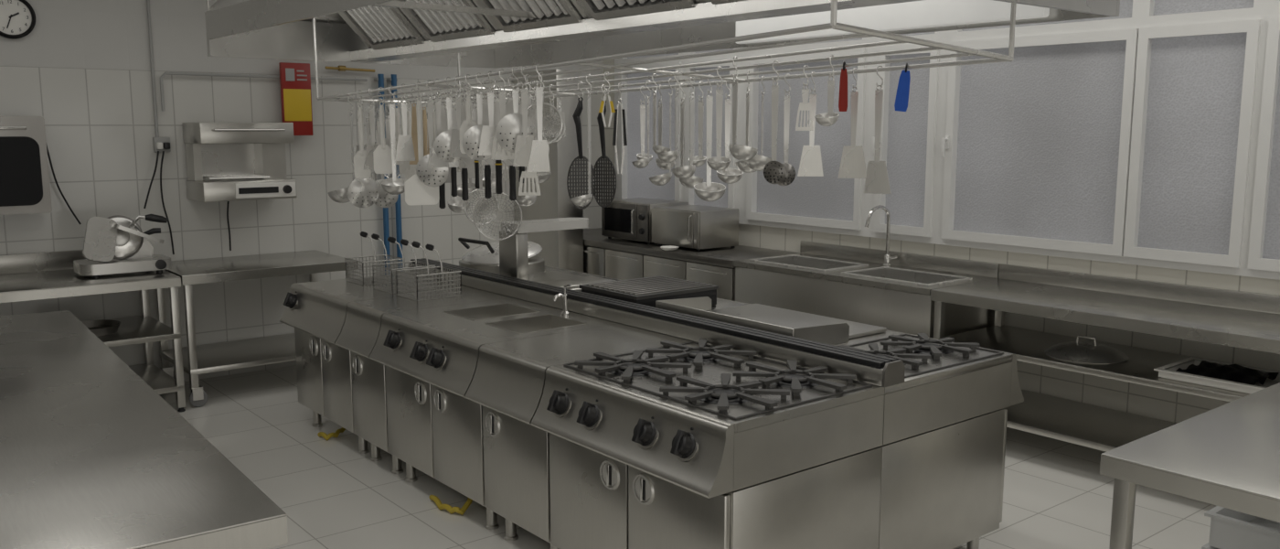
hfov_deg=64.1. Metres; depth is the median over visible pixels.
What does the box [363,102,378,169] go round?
turner
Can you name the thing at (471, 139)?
spoon
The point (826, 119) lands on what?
bowl
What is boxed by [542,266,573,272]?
countertop
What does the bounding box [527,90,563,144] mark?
sieve
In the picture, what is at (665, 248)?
dish
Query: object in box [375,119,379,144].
spatula
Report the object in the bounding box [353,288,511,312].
countertop
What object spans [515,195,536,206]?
bowl
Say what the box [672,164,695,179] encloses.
bowl
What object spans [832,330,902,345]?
countertop
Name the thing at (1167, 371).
tray
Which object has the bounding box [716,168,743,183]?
bowl
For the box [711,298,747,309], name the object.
countertop
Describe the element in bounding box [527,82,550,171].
turner
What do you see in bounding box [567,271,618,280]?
countertop
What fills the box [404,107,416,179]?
spatula
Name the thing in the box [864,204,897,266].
tap
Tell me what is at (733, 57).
s-hook
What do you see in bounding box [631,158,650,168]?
bowl
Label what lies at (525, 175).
slotted turner
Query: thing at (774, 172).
skimmer
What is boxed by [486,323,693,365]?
countertop
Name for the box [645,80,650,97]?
s-hook
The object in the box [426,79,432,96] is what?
s-hook
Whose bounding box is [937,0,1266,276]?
window
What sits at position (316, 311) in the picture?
fryer
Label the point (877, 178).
turner
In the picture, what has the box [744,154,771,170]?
bowl
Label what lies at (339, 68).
gas pipe
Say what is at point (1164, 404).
wall
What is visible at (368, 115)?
whisk
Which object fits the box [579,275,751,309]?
chargrill
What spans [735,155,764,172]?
bowl
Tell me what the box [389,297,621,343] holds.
countertop
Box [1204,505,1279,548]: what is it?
container
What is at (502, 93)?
slotted turner
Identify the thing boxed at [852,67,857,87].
s-hook
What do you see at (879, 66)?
s-hook
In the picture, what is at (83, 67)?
wall
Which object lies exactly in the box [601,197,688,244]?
microwave
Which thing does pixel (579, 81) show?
s-hook
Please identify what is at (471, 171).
turner
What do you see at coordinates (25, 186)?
wall oven
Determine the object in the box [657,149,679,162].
bowl
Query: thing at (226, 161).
grill
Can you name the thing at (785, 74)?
s-hook
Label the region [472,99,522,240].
sieve
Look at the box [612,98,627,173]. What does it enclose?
tongs
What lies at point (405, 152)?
turner
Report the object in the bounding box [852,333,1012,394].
countertop
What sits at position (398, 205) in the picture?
pipe
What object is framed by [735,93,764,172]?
ladle
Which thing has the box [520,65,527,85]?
s-hook
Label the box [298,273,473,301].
countertop
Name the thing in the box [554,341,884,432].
countertop
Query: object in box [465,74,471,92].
s-hook
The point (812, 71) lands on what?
s-hook
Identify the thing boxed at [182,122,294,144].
hood
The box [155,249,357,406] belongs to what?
work table
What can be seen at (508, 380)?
unit
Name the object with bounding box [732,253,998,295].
countertop
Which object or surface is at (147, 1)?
conduit
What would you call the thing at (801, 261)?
basin
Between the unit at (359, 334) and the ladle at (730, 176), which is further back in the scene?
the unit at (359, 334)
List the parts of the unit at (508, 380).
handle, control panel, leg, door, leg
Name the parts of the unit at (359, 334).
handle, control panel, door, leg, leg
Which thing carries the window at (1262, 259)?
in the wall at (1164, 404)
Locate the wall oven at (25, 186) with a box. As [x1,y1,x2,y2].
[0,116,52,214]
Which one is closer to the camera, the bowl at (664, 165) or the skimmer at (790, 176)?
the skimmer at (790, 176)
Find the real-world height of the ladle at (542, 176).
0.415 m
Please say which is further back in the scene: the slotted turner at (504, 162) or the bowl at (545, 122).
the slotted turner at (504, 162)
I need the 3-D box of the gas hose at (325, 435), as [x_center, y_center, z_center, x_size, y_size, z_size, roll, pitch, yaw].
[-1.727,0.867,5.900,0.109,0.110,0.264,7,11,39]
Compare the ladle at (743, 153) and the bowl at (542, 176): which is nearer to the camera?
the ladle at (743, 153)
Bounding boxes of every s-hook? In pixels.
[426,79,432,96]
[455,75,460,93]
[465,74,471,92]
[475,72,482,90]
[488,71,492,89]
[494,77,499,95]
[499,69,505,87]
[512,67,519,86]
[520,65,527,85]
[529,80,535,96]
[535,64,542,83]
[577,81,583,97]
[586,74,591,91]
[603,71,609,90]
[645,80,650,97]
[651,73,657,91]
[668,77,672,95]
[673,71,680,89]
[716,66,722,85]
[732,56,737,77]
[746,70,749,89]
[760,75,765,94]
[771,60,778,81]
[784,74,790,92]
[802,64,808,85]
[810,71,815,90]
[829,54,833,76]
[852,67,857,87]
[875,65,883,86]
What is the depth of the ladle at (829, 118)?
3.69 m
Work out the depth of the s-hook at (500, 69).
4.36 m
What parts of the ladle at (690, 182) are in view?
handle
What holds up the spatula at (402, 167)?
hanging from the s-hook
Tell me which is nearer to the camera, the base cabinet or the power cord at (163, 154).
the power cord at (163, 154)
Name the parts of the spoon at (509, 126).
handle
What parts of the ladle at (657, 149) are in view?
handle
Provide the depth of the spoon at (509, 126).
4.30 m
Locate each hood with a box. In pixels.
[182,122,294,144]
[204,0,1119,68]
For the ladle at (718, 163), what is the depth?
4.15 m
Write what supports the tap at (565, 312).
on the bain marie
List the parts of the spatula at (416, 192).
handle, blade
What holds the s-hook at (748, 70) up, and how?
hanging from the utensil rack
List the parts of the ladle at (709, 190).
handle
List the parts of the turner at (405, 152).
handle, blade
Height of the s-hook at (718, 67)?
0.079 m
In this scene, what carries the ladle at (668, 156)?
hanging from the s-hook at (677, 71)
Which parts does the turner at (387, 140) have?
blade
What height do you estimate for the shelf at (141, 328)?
0.035 m
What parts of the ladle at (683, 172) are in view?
handle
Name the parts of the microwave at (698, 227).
door, handle, control panel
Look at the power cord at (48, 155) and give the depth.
6.42 m
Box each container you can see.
[1201,542,1218,548]
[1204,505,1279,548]
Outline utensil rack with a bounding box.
[312,0,1016,105]
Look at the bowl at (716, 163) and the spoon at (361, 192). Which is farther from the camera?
the spoon at (361, 192)
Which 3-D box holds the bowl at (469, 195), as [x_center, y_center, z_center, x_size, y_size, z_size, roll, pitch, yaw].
[-0.825,-0.355,5.356,0.179,0.180,0.050,0,8,3]
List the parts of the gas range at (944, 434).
burner, panel, control panel, leg, door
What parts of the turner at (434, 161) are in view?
handle, blade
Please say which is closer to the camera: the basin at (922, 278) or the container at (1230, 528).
the container at (1230, 528)
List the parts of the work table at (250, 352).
leg, leg, leg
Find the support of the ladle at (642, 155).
hanging from the s-hook
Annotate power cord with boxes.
[46,145,81,223]
[143,150,159,208]
[160,150,174,254]
[226,201,231,250]
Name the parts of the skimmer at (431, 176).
handle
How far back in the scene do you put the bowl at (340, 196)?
6.06 m
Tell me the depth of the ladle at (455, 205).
6.63 m
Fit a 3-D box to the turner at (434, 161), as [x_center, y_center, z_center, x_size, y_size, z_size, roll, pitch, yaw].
[-0.958,-0.679,4.852,0.110,0.341,0.024,-5,10,-32]
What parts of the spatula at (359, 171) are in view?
handle, blade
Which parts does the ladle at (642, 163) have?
handle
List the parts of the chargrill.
grate frame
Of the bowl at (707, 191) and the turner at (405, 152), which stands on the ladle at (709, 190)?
the bowl at (707, 191)
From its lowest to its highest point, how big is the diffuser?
0.255 m
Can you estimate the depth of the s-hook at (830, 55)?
3.67 m
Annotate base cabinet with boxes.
[583,245,735,300]
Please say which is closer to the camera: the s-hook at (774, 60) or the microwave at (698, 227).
the s-hook at (774, 60)
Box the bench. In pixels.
[930,263,1279,451]
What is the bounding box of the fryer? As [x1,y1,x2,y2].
[279,273,473,453]
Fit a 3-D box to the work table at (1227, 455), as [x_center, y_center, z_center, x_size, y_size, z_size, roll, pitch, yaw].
[2.129,0.900,3.096,1.500,0.850,0.795,-7,11,-38]
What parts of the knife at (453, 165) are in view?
blade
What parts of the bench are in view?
leg, leg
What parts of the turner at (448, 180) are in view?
handle, blade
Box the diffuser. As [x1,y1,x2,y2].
[735,0,1049,43]
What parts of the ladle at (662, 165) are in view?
handle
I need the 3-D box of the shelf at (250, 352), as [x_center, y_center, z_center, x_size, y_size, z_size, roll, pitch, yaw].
[-2.615,0.525,7.035,1.110,0.035,0.735,-7,11,-38]
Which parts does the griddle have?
plate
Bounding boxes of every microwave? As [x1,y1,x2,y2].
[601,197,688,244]
[651,204,739,250]
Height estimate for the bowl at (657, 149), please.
0.047 m
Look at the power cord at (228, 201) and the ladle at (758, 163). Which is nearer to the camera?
the ladle at (758, 163)
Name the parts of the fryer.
knob, door, handle, control panel, leg, handle, door, leg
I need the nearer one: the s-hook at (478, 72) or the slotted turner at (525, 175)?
the s-hook at (478, 72)
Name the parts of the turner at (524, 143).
blade, handle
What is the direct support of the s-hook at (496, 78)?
hanging from the utensil rack
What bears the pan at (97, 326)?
on the work table at (48, 274)
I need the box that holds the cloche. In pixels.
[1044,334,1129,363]
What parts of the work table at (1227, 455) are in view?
leg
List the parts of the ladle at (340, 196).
handle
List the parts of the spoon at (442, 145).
handle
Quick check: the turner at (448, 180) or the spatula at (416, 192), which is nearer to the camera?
the spatula at (416, 192)
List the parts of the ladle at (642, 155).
handle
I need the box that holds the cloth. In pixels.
[1175,360,1278,384]
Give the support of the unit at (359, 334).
on the floor
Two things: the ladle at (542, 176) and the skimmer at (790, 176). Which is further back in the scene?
the ladle at (542, 176)
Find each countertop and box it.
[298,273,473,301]
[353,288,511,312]
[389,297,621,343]
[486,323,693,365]
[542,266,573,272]
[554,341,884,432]
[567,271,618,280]
[583,227,799,266]
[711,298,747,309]
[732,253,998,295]
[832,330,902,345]
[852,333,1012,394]
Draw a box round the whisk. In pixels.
[364,115,376,181]
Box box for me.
[278,62,313,135]
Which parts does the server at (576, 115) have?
handle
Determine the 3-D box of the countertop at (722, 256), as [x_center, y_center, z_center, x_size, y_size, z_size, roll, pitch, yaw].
[0.152,-0.235,8.139,0.695,0.048,2.392,-7,11,-38]
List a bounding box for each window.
[614,47,744,223]
[741,31,946,244]
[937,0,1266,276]
[1243,0,1279,279]
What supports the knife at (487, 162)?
hanging from the s-hook
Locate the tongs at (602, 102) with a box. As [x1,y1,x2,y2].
[598,88,615,127]
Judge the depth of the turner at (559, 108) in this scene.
5.36 m
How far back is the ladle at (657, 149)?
4.47 m
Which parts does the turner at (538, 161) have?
blade, handle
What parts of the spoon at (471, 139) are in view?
handle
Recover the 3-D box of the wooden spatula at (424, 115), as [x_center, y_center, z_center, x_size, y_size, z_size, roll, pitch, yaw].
[-1.209,-0.749,5.753,0.060,0.385,0.030,0,8,0]
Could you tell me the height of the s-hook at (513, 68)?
0.079 m
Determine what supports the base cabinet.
on the floor
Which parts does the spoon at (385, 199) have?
handle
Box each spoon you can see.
[347,109,379,207]
[374,111,398,207]
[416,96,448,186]
[433,93,461,162]
[461,89,490,159]
[495,85,535,152]
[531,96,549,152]
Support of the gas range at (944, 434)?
on the floor
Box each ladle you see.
[327,109,354,202]
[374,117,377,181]
[380,100,406,194]
[447,195,469,213]
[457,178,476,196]
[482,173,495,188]
[515,182,536,206]
[525,106,550,183]
[570,90,592,206]
[631,96,650,168]
[636,101,652,160]
[649,94,671,185]
[652,90,670,154]
[655,99,675,170]
[657,88,679,162]
[672,93,695,179]
[678,98,703,188]
[688,96,706,166]
[693,91,725,201]
[706,85,730,170]
[716,95,743,183]
[728,76,757,160]
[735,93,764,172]
[744,89,771,170]
[814,75,839,126]
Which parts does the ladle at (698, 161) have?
handle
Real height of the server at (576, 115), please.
0.538 m
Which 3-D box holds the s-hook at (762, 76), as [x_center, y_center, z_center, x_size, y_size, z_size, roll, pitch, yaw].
[0.536,-0.824,4.455,0.005,0.079,0.030,6,10,37]
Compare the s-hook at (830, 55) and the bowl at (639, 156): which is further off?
the bowl at (639, 156)
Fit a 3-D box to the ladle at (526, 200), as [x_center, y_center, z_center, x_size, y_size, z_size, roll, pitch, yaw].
[-0.628,-0.647,5.605,0.118,0.551,0.120,4,9,27]
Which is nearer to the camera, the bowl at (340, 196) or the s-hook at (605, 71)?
the s-hook at (605, 71)
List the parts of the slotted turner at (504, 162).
blade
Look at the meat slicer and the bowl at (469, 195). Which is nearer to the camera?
the bowl at (469, 195)
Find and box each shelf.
[97,315,181,346]
[128,363,184,394]
[159,332,296,374]
[944,325,1279,401]
[1004,389,1176,451]
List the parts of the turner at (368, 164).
blade, handle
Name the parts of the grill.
post, plate, lift handle, control panel, post, knob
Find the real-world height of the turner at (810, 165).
0.359 m
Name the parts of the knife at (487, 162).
blade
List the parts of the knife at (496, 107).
blade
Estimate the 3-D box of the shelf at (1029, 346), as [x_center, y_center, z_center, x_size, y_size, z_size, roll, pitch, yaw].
[2.791,0.504,4.942,0.665,0.035,2.765,-7,11,-38]
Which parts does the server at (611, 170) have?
handle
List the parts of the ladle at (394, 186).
handle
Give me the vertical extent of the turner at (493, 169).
0.372 m
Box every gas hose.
[317,426,345,439]
[429,494,472,514]
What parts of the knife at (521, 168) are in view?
blade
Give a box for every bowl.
[327,187,350,202]
[380,177,406,194]
[386,164,399,177]
[465,190,497,223]
[475,193,520,237]
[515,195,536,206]
[525,170,550,183]
[527,104,560,140]
[542,117,563,139]
[570,193,592,206]
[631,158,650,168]
[636,153,652,160]
[649,171,671,185]
[652,144,670,154]
[655,158,675,170]
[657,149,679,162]
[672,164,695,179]
[678,175,703,188]
[688,156,706,166]
[693,181,725,201]
[706,156,730,170]
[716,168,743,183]
[728,144,757,160]
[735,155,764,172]
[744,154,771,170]
[814,112,839,126]
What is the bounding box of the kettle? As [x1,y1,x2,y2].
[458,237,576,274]
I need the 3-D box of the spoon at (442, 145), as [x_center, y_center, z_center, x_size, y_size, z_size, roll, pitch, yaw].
[-0.885,-0.681,4.760,0.150,0.319,0.040,-3,9,-18]
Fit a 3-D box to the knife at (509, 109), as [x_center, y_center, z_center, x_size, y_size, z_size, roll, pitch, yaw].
[-0.588,-0.586,4.700,0.048,0.491,0.032,-3,9,-21]
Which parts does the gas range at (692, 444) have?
knob, knob, door, handle, control panel, burner, handle, knob, door, knob, burner, burner, burner, panel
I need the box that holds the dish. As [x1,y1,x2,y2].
[660,245,678,250]
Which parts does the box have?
yellow panel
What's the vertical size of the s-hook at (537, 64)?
0.079 m
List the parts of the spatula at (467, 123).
handle, blade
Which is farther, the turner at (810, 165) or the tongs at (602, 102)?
the tongs at (602, 102)
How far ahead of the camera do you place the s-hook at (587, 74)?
4.50 m
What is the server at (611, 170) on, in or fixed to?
hanging from the s-hook
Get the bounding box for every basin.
[749,254,868,270]
[840,266,972,286]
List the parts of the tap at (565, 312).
spout, lever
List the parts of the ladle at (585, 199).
handle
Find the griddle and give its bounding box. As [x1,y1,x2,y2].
[655,296,905,345]
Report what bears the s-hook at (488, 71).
hanging from the utensil rack
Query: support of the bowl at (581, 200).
on the ladle at (585, 199)
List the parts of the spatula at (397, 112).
handle, blade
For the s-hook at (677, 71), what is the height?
0.079 m
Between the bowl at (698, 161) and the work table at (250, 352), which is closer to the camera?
the bowl at (698, 161)
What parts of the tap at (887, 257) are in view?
spout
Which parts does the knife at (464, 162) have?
blade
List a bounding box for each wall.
[0,0,603,381]
[603,58,1279,423]
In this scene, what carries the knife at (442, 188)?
hanging from the s-hook
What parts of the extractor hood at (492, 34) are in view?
hanger rod, spacer plate, spacer plate, spacer plate, spacer plate, spacer plate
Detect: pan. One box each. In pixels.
[81,319,121,336]
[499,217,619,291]
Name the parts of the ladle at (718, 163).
handle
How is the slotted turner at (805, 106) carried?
hanging from the s-hook at (805, 65)
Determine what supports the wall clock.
attached to the wall at (83, 67)
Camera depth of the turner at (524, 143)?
4.27 m
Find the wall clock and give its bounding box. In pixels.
[0,0,35,39]
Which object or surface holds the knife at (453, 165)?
hanging from the s-hook
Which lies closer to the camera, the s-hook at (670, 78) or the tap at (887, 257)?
the s-hook at (670, 78)
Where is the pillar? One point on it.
(563, 249)
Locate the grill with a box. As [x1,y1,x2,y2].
[182,122,297,202]
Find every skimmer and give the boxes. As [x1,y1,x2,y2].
[763,80,786,183]
[778,91,795,185]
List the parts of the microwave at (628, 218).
door, handle, control panel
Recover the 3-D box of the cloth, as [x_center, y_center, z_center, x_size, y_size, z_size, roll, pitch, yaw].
[2.771,0.454,4.818,0.320,0.050,0.340,-7,11,-38]
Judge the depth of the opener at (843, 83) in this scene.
3.87 m
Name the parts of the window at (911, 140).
sash, pane, pane, handle, sash, pane, pane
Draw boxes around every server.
[566,96,595,209]
[593,100,616,207]
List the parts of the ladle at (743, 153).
handle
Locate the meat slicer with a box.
[73,213,171,277]
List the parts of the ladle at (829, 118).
handle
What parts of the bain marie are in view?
knob, door, leg, knob, handle, control panel, knob, handle, door, leg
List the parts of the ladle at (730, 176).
handle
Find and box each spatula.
[353,104,371,178]
[373,101,392,173]
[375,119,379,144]
[394,105,404,164]
[398,115,408,173]
[404,96,439,204]
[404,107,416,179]
[422,106,427,156]
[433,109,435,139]
[459,90,477,153]
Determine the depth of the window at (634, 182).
8.43 m
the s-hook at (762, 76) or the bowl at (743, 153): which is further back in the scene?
the s-hook at (762, 76)
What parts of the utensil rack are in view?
cross rail, cross rail, rail, rail, rail, cross rail, rail, rail, rail, cross rail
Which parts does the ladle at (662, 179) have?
handle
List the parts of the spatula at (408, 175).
handle, blade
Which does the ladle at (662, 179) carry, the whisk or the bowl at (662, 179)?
the bowl at (662, 179)
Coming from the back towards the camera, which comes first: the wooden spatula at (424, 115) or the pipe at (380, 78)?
the pipe at (380, 78)
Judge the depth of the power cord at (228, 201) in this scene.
7.13 m
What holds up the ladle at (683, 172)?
hanging from the s-hook
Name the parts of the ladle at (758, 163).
handle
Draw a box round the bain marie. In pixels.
[369,297,621,529]
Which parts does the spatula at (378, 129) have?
blade, handle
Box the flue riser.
[408,257,905,386]
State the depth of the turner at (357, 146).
6.87 m
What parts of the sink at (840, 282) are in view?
panel, panel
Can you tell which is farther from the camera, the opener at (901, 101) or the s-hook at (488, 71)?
the s-hook at (488, 71)
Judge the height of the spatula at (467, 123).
0.280 m
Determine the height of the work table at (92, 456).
0.850 m
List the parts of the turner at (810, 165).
blade, handle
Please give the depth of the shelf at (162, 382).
6.48 m
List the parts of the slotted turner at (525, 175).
handle, blade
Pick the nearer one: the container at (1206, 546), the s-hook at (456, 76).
the container at (1206, 546)
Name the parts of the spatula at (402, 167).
handle, blade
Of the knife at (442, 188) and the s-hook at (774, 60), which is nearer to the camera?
the s-hook at (774, 60)
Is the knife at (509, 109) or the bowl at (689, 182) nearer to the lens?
the knife at (509, 109)
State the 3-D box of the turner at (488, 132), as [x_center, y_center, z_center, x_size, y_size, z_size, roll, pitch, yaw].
[-0.651,-0.666,4.475,0.120,0.290,0.024,-2,8,-11]
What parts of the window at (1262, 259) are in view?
pane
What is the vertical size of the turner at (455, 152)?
0.296 m
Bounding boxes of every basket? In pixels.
[344,231,405,285]
[372,236,435,293]
[395,240,461,300]
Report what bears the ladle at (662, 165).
hanging from the s-hook
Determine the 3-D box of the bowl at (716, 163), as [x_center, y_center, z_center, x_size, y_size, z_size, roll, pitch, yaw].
[0.319,-0.447,4.139,0.096,0.055,0.094,1,8,4]
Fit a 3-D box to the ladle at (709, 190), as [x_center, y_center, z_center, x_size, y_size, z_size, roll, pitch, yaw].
[0.305,-0.552,4.428,0.139,0.473,0.137,0,8,-2]
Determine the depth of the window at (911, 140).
6.94 m
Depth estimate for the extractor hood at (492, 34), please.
4.88 m
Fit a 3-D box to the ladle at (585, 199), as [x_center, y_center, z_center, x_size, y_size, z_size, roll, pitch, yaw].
[-0.263,-0.559,4.568,0.099,0.512,0.101,4,9,26]
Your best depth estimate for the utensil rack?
3.92 m
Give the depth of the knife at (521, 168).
4.98 m
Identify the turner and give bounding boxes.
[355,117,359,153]
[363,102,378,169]
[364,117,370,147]
[384,116,389,147]
[394,98,415,160]
[426,94,448,167]
[444,105,451,182]
[449,92,469,157]
[460,157,475,178]
[478,87,501,155]
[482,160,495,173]
[490,86,514,159]
[501,150,516,181]
[512,84,533,166]
[518,91,540,195]
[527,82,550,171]
[550,103,565,137]
[795,84,812,130]
[797,89,823,176]
[837,86,866,178]
[864,85,891,193]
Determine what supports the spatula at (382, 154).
hanging from the s-hook
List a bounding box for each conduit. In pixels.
[146,0,159,137]
[160,71,367,111]
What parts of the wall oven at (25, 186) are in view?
handle, door glass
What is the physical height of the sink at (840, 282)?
0.940 m
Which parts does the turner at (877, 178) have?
blade, handle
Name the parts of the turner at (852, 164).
blade, handle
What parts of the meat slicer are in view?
gauge plate, blade, blade, press arm, pusher handle, press handle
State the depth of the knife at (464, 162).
5.05 m
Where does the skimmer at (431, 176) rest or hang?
hanging from the s-hook at (428, 80)
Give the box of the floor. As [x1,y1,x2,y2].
[159,364,1215,548]
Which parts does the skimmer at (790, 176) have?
handle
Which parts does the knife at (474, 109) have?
blade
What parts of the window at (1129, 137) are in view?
handle, sash, pane, pane, sash, pane, pane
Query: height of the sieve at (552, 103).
0.213 m
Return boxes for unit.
[335,288,511,473]
[464,323,693,548]
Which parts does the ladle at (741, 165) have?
handle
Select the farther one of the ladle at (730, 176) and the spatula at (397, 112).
the spatula at (397, 112)
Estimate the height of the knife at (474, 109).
0.447 m
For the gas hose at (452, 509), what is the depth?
4.70 m
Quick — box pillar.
[512,69,583,272]
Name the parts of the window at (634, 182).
sash, pane, pane, handle, sash, pane, pane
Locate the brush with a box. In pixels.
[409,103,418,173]
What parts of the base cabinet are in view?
handle, door, handle, door, handle, door, handle, door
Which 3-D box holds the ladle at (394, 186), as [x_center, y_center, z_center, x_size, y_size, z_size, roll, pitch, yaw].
[-1.246,-0.641,5.178,0.144,0.476,0.141,-2,9,-15]
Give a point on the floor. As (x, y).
(331, 495)
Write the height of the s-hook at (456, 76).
0.079 m
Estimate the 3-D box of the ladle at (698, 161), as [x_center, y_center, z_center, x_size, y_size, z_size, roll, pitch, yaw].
[0.268,-0.662,4.761,0.086,0.322,0.085,4,9,26]
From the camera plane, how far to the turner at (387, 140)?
6.95 m
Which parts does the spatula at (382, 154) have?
handle, blade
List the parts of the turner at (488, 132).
blade, handle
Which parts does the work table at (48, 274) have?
leg, leg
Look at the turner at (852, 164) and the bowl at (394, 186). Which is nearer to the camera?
the turner at (852, 164)
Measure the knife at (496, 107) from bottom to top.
0.464 m
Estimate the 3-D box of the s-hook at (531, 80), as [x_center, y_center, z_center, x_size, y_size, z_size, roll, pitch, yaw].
[-0.509,-0.881,4.857,0.030,0.079,0.005,-2,9,-16]
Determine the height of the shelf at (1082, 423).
0.035 m
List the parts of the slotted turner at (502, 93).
handle, blade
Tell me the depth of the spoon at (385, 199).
6.23 m
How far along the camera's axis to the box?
7.30 m
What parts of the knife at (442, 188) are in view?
blade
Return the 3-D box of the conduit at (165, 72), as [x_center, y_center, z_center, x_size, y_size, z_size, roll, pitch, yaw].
[-2.614,-1.278,7.237,1.453,0.260,0.020,-7,11,-38]
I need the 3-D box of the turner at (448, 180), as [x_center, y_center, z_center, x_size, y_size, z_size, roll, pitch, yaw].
[-1.047,-0.709,5.558,0.100,0.423,0.024,-5,10,-31]
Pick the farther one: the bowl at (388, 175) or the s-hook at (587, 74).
the bowl at (388, 175)
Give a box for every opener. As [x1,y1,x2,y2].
[838,60,847,111]
[894,63,910,111]
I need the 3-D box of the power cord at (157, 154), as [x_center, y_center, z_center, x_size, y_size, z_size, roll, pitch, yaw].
[-3.232,-0.626,6.766,0.118,0.379,0.012,-7,11,-38]
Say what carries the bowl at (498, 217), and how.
on the sieve at (498, 217)
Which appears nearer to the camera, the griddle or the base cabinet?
the griddle
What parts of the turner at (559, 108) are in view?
handle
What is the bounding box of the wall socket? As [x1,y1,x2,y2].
[152,137,170,151]
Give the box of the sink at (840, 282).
[732,240,999,338]
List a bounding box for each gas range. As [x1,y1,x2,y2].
[530,338,884,548]
[837,332,1023,548]
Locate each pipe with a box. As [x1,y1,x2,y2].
[324,65,375,72]
[373,74,390,274]
[386,74,402,267]
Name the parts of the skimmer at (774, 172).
handle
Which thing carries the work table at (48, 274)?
on the floor
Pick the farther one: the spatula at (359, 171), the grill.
the grill
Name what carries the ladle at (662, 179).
hanging from the s-hook at (670, 78)
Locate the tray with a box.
[1153,356,1279,394]
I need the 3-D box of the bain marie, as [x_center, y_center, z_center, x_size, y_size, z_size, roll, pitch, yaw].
[-0.708,0.633,4.938,0.854,0.852,0.942,-7,11,-38]
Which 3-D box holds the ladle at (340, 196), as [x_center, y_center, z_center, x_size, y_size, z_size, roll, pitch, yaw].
[-1.781,-0.702,6.102,0.177,0.551,0.180,2,8,12]
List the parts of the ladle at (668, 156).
handle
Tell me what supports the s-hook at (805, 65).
hanging from the utensil rack
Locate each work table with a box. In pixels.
[0,249,185,412]
[0,309,287,548]
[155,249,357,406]
[1099,382,1279,548]
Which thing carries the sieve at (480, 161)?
hanging from the s-hook
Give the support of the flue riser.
on the chargrill
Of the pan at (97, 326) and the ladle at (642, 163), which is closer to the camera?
the ladle at (642, 163)
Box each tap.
[552,283,571,315]
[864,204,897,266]
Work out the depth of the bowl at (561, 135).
5.12 m
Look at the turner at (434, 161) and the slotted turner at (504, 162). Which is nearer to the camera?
the turner at (434, 161)
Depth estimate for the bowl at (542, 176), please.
5.15 m
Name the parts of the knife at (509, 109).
blade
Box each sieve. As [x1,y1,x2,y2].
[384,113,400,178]
[463,119,499,224]
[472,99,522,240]
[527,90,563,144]
[542,99,565,142]
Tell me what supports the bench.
on the floor
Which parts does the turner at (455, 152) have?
handle, blade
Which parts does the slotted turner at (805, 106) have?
blade, handle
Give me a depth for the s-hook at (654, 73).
4.44 m
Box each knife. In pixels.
[434,100,446,208]
[447,104,458,196]
[458,97,469,200]
[471,101,479,188]
[481,95,493,198]
[492,94,503,193]
[505,92,516,200]
[518,96,524,182]

